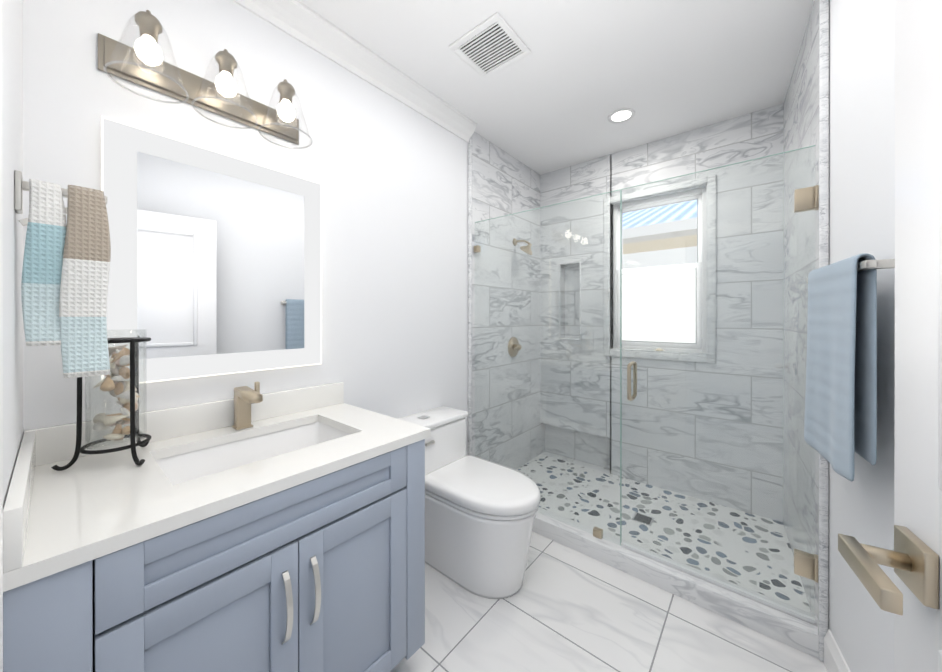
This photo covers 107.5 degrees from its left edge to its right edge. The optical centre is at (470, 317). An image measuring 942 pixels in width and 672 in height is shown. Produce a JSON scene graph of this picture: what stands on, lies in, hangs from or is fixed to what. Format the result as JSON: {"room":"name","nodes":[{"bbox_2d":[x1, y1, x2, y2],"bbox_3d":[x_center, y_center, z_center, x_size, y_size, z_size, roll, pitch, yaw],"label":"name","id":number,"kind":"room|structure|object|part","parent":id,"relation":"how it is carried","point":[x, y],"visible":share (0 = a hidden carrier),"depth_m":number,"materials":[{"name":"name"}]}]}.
{"room":"bathroom","nodes":[
{"label":"bathroom","id":0,"kind":"room"},
{"bbox_2d":[2,0,22,507],"bbox_3d":[-0.353,-0.014,0.142,2.630,2.610,0.120,0,0,40],"label":"wall","id":1,"kind":"structure","parent":0,"point":[12,116],"depth_m":0.70,"materials":[{"name":"white paint"}]},
{"bbox_2d":[0,0,2,671],"bbox_3d":[-0.489,0.221,0.346,0.092,2.140,0.020,0,0,40],"label":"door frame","id":2,"kind":"structure","parent":1,"relation":"attached to","point":[1,465],"depth_m":0.37,"materials":[{"name":"white"}]},
{"bbox_2d":[14,170,110,377],"bbox_3d":[-0.949,-0.090,0.808,0.149,0.459,0.056,0,0,-43],"label":"towel","id":3,"kind":"object","parent":1,"relation":"attached to","point":[65,278],"visible":1,"depth_m":0.80,"materials":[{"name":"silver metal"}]},
{"bbox_3d":[-1.000,-0.277,0.764,0.050,0.085,0.010,0,0,40],"label":"ring plate","id":4,"kind":"part","parent":3,"relation":"part of","materials":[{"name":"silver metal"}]},
{"bbox_2d":[23,0,467,454],"bbox_3d":[-0.860,-0.015,1.496,0.120,2.610,2.515,0,0,40],"label":"wall","id":5,"kind":"structure","parent":0,"point":[389,173],"depth_m":1.60,"materials":[{"name":"white paint"}]},
{"bbox_2d":[24,382,343,465],"bbox_3d":[-0.922,0.360,1.309,0.020,0.100,0.943,0,0,40],"label":"backsplash","id":6,"kind":"structure","parent":5,"relation":"attached to","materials":[{"name":"white stone"}]},
{"bbox_2d":[98,10,312,148],"bbox_3d":[-0.868,-0.828,1.218,0.218,0.232,0.600,0,0,40],"label":"sconce","id":7,"kind":"object","parent":5,"relation":"attached to","point":[142,63],"visible":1,"depth_m":1.19,"materials":[{"name":"silver metal"}]},
{"bbox_3d":[-0.985,-0.810,1.056,0.184,0.190,0.184,0,0,40],"label":"lamp shade","id":8,"kind":"part","parent":7,"relation":"part of","materials":[{"name":"clear glass"}]},
{"bbox_2d":[135,11,161,42],"bbox_3d":[-0.985,-0.891,1.056,0.062,0.072,0.062,0,0,40],"label":"socket","id":9,"kind":"object","parent":7,"relation":"attached to","point":[142,18],"depth_m":1.04,"materials":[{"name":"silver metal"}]},
{"bbox_3d":[-0.985,-0.816,1.056,0.064,0.078,0.064,0,0,40],"label":"bulb","id":10,"kind":"part","parent":7,"relation":"part of","materials":[{"name":"white glass"}]},
{"bbox_3d":[-0.940,-0.815,1.278,0.014,0.086,0.576,0,0,40],"label":"plate","id":11,"kind":"part","parent":7,"relation":"part of","materials":[{"name":"silver metal"}]},
{"bbox_3d":[-0.857,-0.810,1.209,0.184,0.190,0.184,0,0,40],"label":"lamp shade","id":12,"kind":"part","parent":7,"relation":"part of","materials":[{"name":"clear glass"}]},
{"bbox_2d":[215,51,236,76],"bbox_3d":[-0.857,-0.891,1.209,0.062,0.072,0.062,0,0,40],"label":"socket","id":13,"kind":"object","parent":7,"relation":"attached to","point":[223,58],"depth_m":1.19,"materials":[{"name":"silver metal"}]},
{"bbox_3d":[-0.857,-0.816,1.209,0.064,0.078,0.064,0,0,40],"label":"bulb","id":14,"kind":"part","parent":7,"relation":"part of","materials":[{"name":"white glass"}]},
{"bbox_3d":[-0.767,-0.877,1.395,0.109,0.134,0.011,0,0,40],"label":"arm","id":15,"kind":"part","parent":7,"relation":"part of"},
{"bbox_2d":[277,81,294,103],"bbox_3d":[-0.729,-0.891,1.363,0.062,0.072,0.062,0,0,40],"label":"socket","id":16,"kind":"object","parent":7,"relation":"attached to","point":[285,89],"depth_m":1.35,"materials":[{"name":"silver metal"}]},
{"bbox_3d":[-0.729,-0.810,1.363,0.184,0.190,0.184,0,0,40],"label":"lamp shade","id":17,"kind":"part","parent":7,"relation":"part of","materials":[{"name":"clear glass"}]},
{"bbox_3d":[-0.729,-0.816,1.363,0.064,0.078,0.064,0,0,40],"label":"bulb","id":18,"kind":"part","parent":7,"relation":"part of","materials":[{"name":"white glass"}]},
{"bbox_2d":[101,116,321,382],"bbox_3d":[-0.908,-0.200,1.315,0.030,0.820,0.684,0,0,40],"label":"led mirror","id":19,"kind":"object","parent":5,"relation":"attached to","point":[216,263],"visible":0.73,"depth_m":1.24,"materials":[{"name":"white mirror"}]},
{"bbox_3d":[-0.897,-0.200,1.306,0.001,0.664,0.528,0,0,40],"label":"glass","id":20,"kind":"part","parent":19,"relation":"part of","materials":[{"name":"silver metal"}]},
{"bbox_2d":[232,0,476,141],"bbox_3d":[-0.595,-1.271,1.650,0.088,0.098,1.893,0,0,40],"label":"crown molding","id":21,"kind":"structure","parent":5,"relation":"attached to","point":[298,20],"depth_m":1.68,"materials":[{"name":"white paint"}]},
{"bbox_2d":[468,136,471,454],"bbox_3d":[-0.007,-0.016,2.409,0.026,2.610,0.024,0,0,40],"label":"trim","id":22,"kind":"structure","parent":5,"relation":"attached to","point":[470,297],"depth_m":2.40,"materials":[{"name":"stone"}]},
{"bbox_2d":[472,131,544,469],"bbox_3d":[0.307,-0.016,2.892,0.132,2.610,1.125,0,0,40],"label":"wall","id":23,"kind":"structure","parent":0,"point":[504,183],"depth_m":2.74,"materials":[{"name":"tile"}]},
{"bbox_2d":[508,337,521,356],"bbox_3d":[0.370,0.239,2.808,0.070,0.164,0.178,0,0,40],"label":"shower valve","id":24,"kind":"object","parent":23,"relation":"attached to","point":[513,344],"depth_m":2.81,"materials":[{"name":"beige metal"}]},
{"bbox_2d":[513,238,531,254],"bbox_3d":[0.421,-0.579,2.800,0.158,0.154,0.112,0,0,40],"label":"shower head","id":25,"kind":"object","parent":23,"relation":"attached to","point":[528,246],"depth_m":2.75},
{"bbox_2d":[299,0,813,174],"bbox_3d":[0.465,-1.370,1.125,2.630,0.100,3.640,0,0,40],"label":"ceiling","id":26,"kind":"structure","parent":0,"point":[570,84],"depth_m":1.78,"materials":[{"name":"white paint"}]},
{"bbox_2d":[449,12,530,78],"bbox_3d":[0.096,-1.314,1.691,0.290,0.012,0.290,0,0,40],"label":"ceiling vent","id":27,"kind":"object","parent":26,"relation":"in","point":[491,45],"visible":1,"depth_m":1.68,"materials":[{"name":"white plastic"}]},
{"bbox_2d":[608,108,634,123],"bbox_3d":[0.982,-1.317,2.256,0.164,0.006,0.164,0,0,40],"label":"recessed light","id":28,"kind":"object","parent":26,"relation":"in","point":[621,115],"visible":1,"depth_m":2.25,"materials":[{"name":"white plastic"}]},
{"bbox_2d":[390,454,826,671],"bbox_3d":[0.426,1.325,1.082,2.630,0.130,3.520,0,0,40],"label":"floor","id":29,"kind":"structure","parent":0,"point":[564,608],"depth_m":1.55,"materials":[{"name":"tile"}]},
{"bbox_2d":[3,382,430,671],"bbox_3d":[-0.678,0.800,1.106,0.654,0.980,0.943,0,0,40],"label":"bathroom vanity","id":30,"kind":"object","parent":29,"relation":"on","point":[285,532],"visible":1,"depth_m":0.88,"materials":[{"name":"painted wood"},{"name":"quartz"},{"name":"satin nickel"}]},
{"bbox_2d":[51,329,150,470],"bbox_3d":[-1.023,0.222,0.971,0.211,0.375,0.202,0,0,40],"label":"vase","id":31,"kind":"object","parent":30,"relation":"on","point":[120,382],"visible":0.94,"depth_m":0.97,"materials":[{"name":"clear glass"}]},
{"bbox_3d":[-1.090,0.237,0.932,0.018,0.345,0.055,0,0,40],"label":"leg","id":32,"kind":"part","parent":31,"relation":"part of","materials":[{"name":"black metal"}]},
{"bbox_3d":[-1.018,0.195,0.993,0.124,0.320,0.124,0,0,40],"label":"glass","id":33,"kind":"part","parent":31,"relation":"part of","materials":[{"name":"clear glass"}]},
{"bbox_3d":[-0.929,0.237,0.961,0.053,0.344,0.026,0,0,40],"label":"leg","id":34,"kind":"part","parent":31,"relation":"part of","materials":[{"name":"black metal"}]},
{"bbox_3d":[-1.035,0.237,1.087,0.045,0.345,0.039,0,0,40],"label":"leg","id":35,"kind":"part","parent":31,"relation":"part of","materials":[{"name":"black metal"}]},
{"bbox_3d":[-0.582,0.883,0.781,0.020,0.578,0.364,0,0,40],"label":"door","id":36,"kind":"part","parent":30,"relation":"part of","materials":[{"name":"blue wood"}]},
{"bbox_2d":[232,382,262,429],"bbox_3d":[-0.806,0.328,1.270,0.162,0.164,0.081,0,0,40],"label":"faucet","id":37,"kind":"object","parent":30,"relation":"on","point":[245,397],"visible":0.98,"depth_m":1.27,"materials":[{"name":"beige metal"}]},
{"bbox_3d":[-0.813,0.279,1.258,0.157,0.037,0.044,0,0,40],"label":"spout","id":38,"kind":"part","parent":37,"relation":"part of","materials":[{"name":"beige metal"}]},
{"bbox_3d":[-0.819,0.284,1.322,0.018,0.077,0.014,0,0,40],"label":"lever","id":39,"kind":"part","parent":37,"relation":"part of","materials":[{"name":"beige metal"}]},
{"bbox_3d":[-0.464,0.514,0.922,0.020,0.140,0.732,0,0,40],"label":"drawer","id":40,"kind":"part","parent":30,"relation":"part of","materials":[{"name":"blue wood"}]},
{"bbox_2d":[155,422,350,484],"bbox_3d":[-0.690,0.513,1.157,0.347,0.145,0.542,0,0,40],"label":"sink","id":41,"kind":"object","parent":30,"relation":"in","point":[179,466],"depth_m":1.25,"materials":[{"name":"white ceramic"}]},
{"bbox_3d":[-0.466,0.743,0.877,0.035,0.180,0.014,0,0,40],"label":"handle","id":42,"kind":"part","parent":30,"relation":"part of","materials":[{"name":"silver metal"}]},
{"bbox_3d":[-0.420,0.743,0.933,0.035,0.180,0.014,0,0,40],"label":"handle","id":43,"kind":"part","parent":30,"relation":"part of","materials":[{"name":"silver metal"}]},
{"bbox_3d":[-0.347,0.882,1.064,0.020,0.578,0.364,0,0,40],"label":"door","id":44,"kind":"part","parent":30,"relation":"part of","materials":[{"name":"blue wood"}]},
{"bbox_2d":[398,406,540,598],"bbox_3d":[-0.004,0.923,1.816,0.783,0.733,0.410,0,0,40],"label":"toilet","id":45,"kind":"object","parent":29,"relation":"on","point":[480,515],"visible":0.77,"depth_m":1.64,"materials":[{"name":"white ceramic"}]},
{"bbox_3d":[-0.216,0.662,1.822,0.017,0.015,0.060,0,0,40],"label":"lever","id":46,"kind":"part","parent":45,"relation":"part of","materials":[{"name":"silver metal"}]},
{"bbox_3d":[-0.220,0.577,1.994,0.223,0.031,0.384,0,0,40],"label":"tank lid","id":47,"kind":"part","parent":45,"relation":"part of","materials":[{"name":"white ceramic"}]},
{"bbox_3d":[-0.222,0.762,1.996,0.215,0.335,0.370,0,0,40],"label":"tank","id":48,"kind":"part","parent":45,"relation":"part of","materials":[{"name":"white ceramic"}]},
{"bbox_3d":[0.074,0.880,1.751,0.564,0.018,0.400,0,0,40],"label":"seat","id":49,"kind":"part","parent":45,"relation":"part of","materials":[{"name":"white ceramic"}]},
{"bbox_3d":[0.074,0.841,1.750,0.579,0.052,0.410,0,0,40],"label":"lid","id":50,"kind":"part","parent":45,"relation":"part of","materials":[{"name":"white ceramic"}]},
{"bbox_2d":[632,512,654,526],"bbox_3d":[1.076,1.258,2.161,0.110,0.004,0.110,0,0,40],"label":"shower drain","id":51,"kind":"object","parent":29,"relation":"on","point":[649,519],"depth_m":2.15,"materials":[{"name":"silver metal"}]},
{"bbox_2d":[540,103,783,521],"bbox_3d":[1.357,-0.016,2.693,1.760,2.610,0.170,0,0,40],"label":"wall","id":52,"kind":"structure","parent":0,"point":[753,135],"depth_m":2.46,"materials":[{"name":"stone"}]},
{"bbox_2d":[559,261,580,339],"bbox_3d":[0.859,-0.146,3.006,0.199,0.674,0.012,0,0,40],"label":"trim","id":53,"kind":"structure","parent":52,"relation":"attached to","point":[579,301],"depth_m":2.94,"materials":[{"name":"tile"}]},
{"bbox_2d":[604,174,715,363],"bbox_3d":[1.406,-0.331,2.620,0.750,1.280,0.129,0,0,40],"label":"window unit","id":54,"kind":"structure","parent":52,"relation":"in","point":[692,346],"depth_m":2.58,"materials":[{"name":"white plastic"}]},
{"bbox_3d":[1.416,-0.084,2.631,0.578,0.614,0.030,0,0,40],"label":"sash","id":55,"kind":"part","parent":54,"relation":"part of","materials":[{"name":"white plastic"}]},
{"bbox_3d":[1.435,-0.618,2.654,0.578,0.534,0.028,0,0,40],"label":"sash","id":56,"kind":"part","parent":54,"relation":"part of","materials":[{"name":"white plastic"}]},
{"bbox_2d":[533,507,818,658],"bbox_3d":[0.695,1.260,1.898,1.760,0.120,0.120,0,0,40],"label":"shower curb","id":57,"kind":"structure","parent":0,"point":[799,634],"depth_m":1.58,"materials":[{"name":"stone"}]},
{"bbox_2d":[474,145,818,623],"bbox_3d":[0.693,0.262,1.899,1.730,1.876,0.128,0,0,40],"label":"glass","id":58,"kind":"object","parent":57,"relation":"on","point":[805,564],"visible":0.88,"depth_m":1.66,"materials":[{"name":"clear glass"}]},
{"bbox_3d":[0.854,0.325,1.810,0.019,0.198,0.059,0,0,40],"label":"handle","id":59,"kind":"part","parent":58,"relation":"part of","materials":[{"name":"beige metal"}]},
{"bbox_3d":[1.070,0.256,1.586,0.725,1.862,0.010,0,0,40],"label":"door panel","id":60,"kind":"part","parent":58,"relation":"part of","materials":[{"name":"clear glass"}]},
{"bbox_2d":[783,0,828,661],"bbox_3d":[1.740,-0.015,1.771,0.146,2.610,1.272,0,0,36],"label":"wall","id":61,"kind":"structure","parent":0,"point":[806,113],"depth_m":1.58,"materials":[{"name":"stone"}]},
{"bbox_2d":[829,0,894,671],"bbox_3d":[0.693,-0.014,0.087,0.120,2.610,2.750,0,0,31],"label":"wall","id":62,"kind":"structure","parent":0,"point":[861,141],"depth_m":1.04,"materials":[{"name":"white paint"}]},
{"bbox_2d":[824,629,850,671],"bbox_3d":[0.820,1.224,0.436,0.016,0.135,1.978,0,0,31],"label":"baseboard","id":63,"kind":"structure","parent":62,"relation":"attached to","point":[834,660],"depth_m":1.23,"materials":[{"name":"white"}]},
{"bbox_2d":[804,253,894,481],"bbox_3d":[1.128,0.137,1.044,0.105,0.608,0.460,0,0,31],"label":"towel","id":64,"kind":"object","parent":62,"relation":"attached to","point":[840,423],"visible":1,"depth_m":0.95,"materials":[{"name":"blue fabric"}]},
{"bbox_2d":[860,0,941,671],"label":"door","id":65,"kind":"structure","parent":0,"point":[891,558],"depth_m":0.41,"materials":[{"name":"white"}]},
{"bbox_3d":[0.559,0.326,0.473,0.052,0.021,0.021,0,0,30],"label":"lever stem","id":66,"kind":"part","parent":65,"relation":"part of","materials":[{"name":"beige metal"}]},
{"bbox_2d":[894,525,938,608],"bbox_3d":[0.587,0.326,0.457,0.013,0.068,0.068,0,0,30],"label":"rose","id":67,"kind":"object","parent":65,"relation":"attached to","point":[920,580],"visible":0.92,"depth_m":0.44,"materials":[{"name":"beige metal"}]},
{"bbox_2d":[838,534,902,614],"bbox_3d":[0.512,0.326,0.448,0.018,0.026,0.119,0,0,30],"label":"door lever","id":68,"kind":"object","parent":67,"relation":"attached to","point":[885,592],"visible":1,"depth_m":0.43,"materials":[{"name":"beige metal"}]},
{"bbox_3d":[0.407,-0.211,0.138,0.010,0.835,0.635,0,0,30],"label":"panel","id":69,"kind":"part","parent":65,"relation":"part of","materials":[{"name":"white paint"}]},
{"label":"outside","id":70,"kind":"structure","parent":0,"visible":0},
{"bbox_2d":[623,200,696,268],"bbox_3d":[5.204,-3.715,6.351,15.000,14.000,7.500,0,0,40],"label":"building","id":71,"kind":"structure","parent":70,"point":[664,247],"depth_m":5.51,"materials":[{"name":"white"}]}
]}

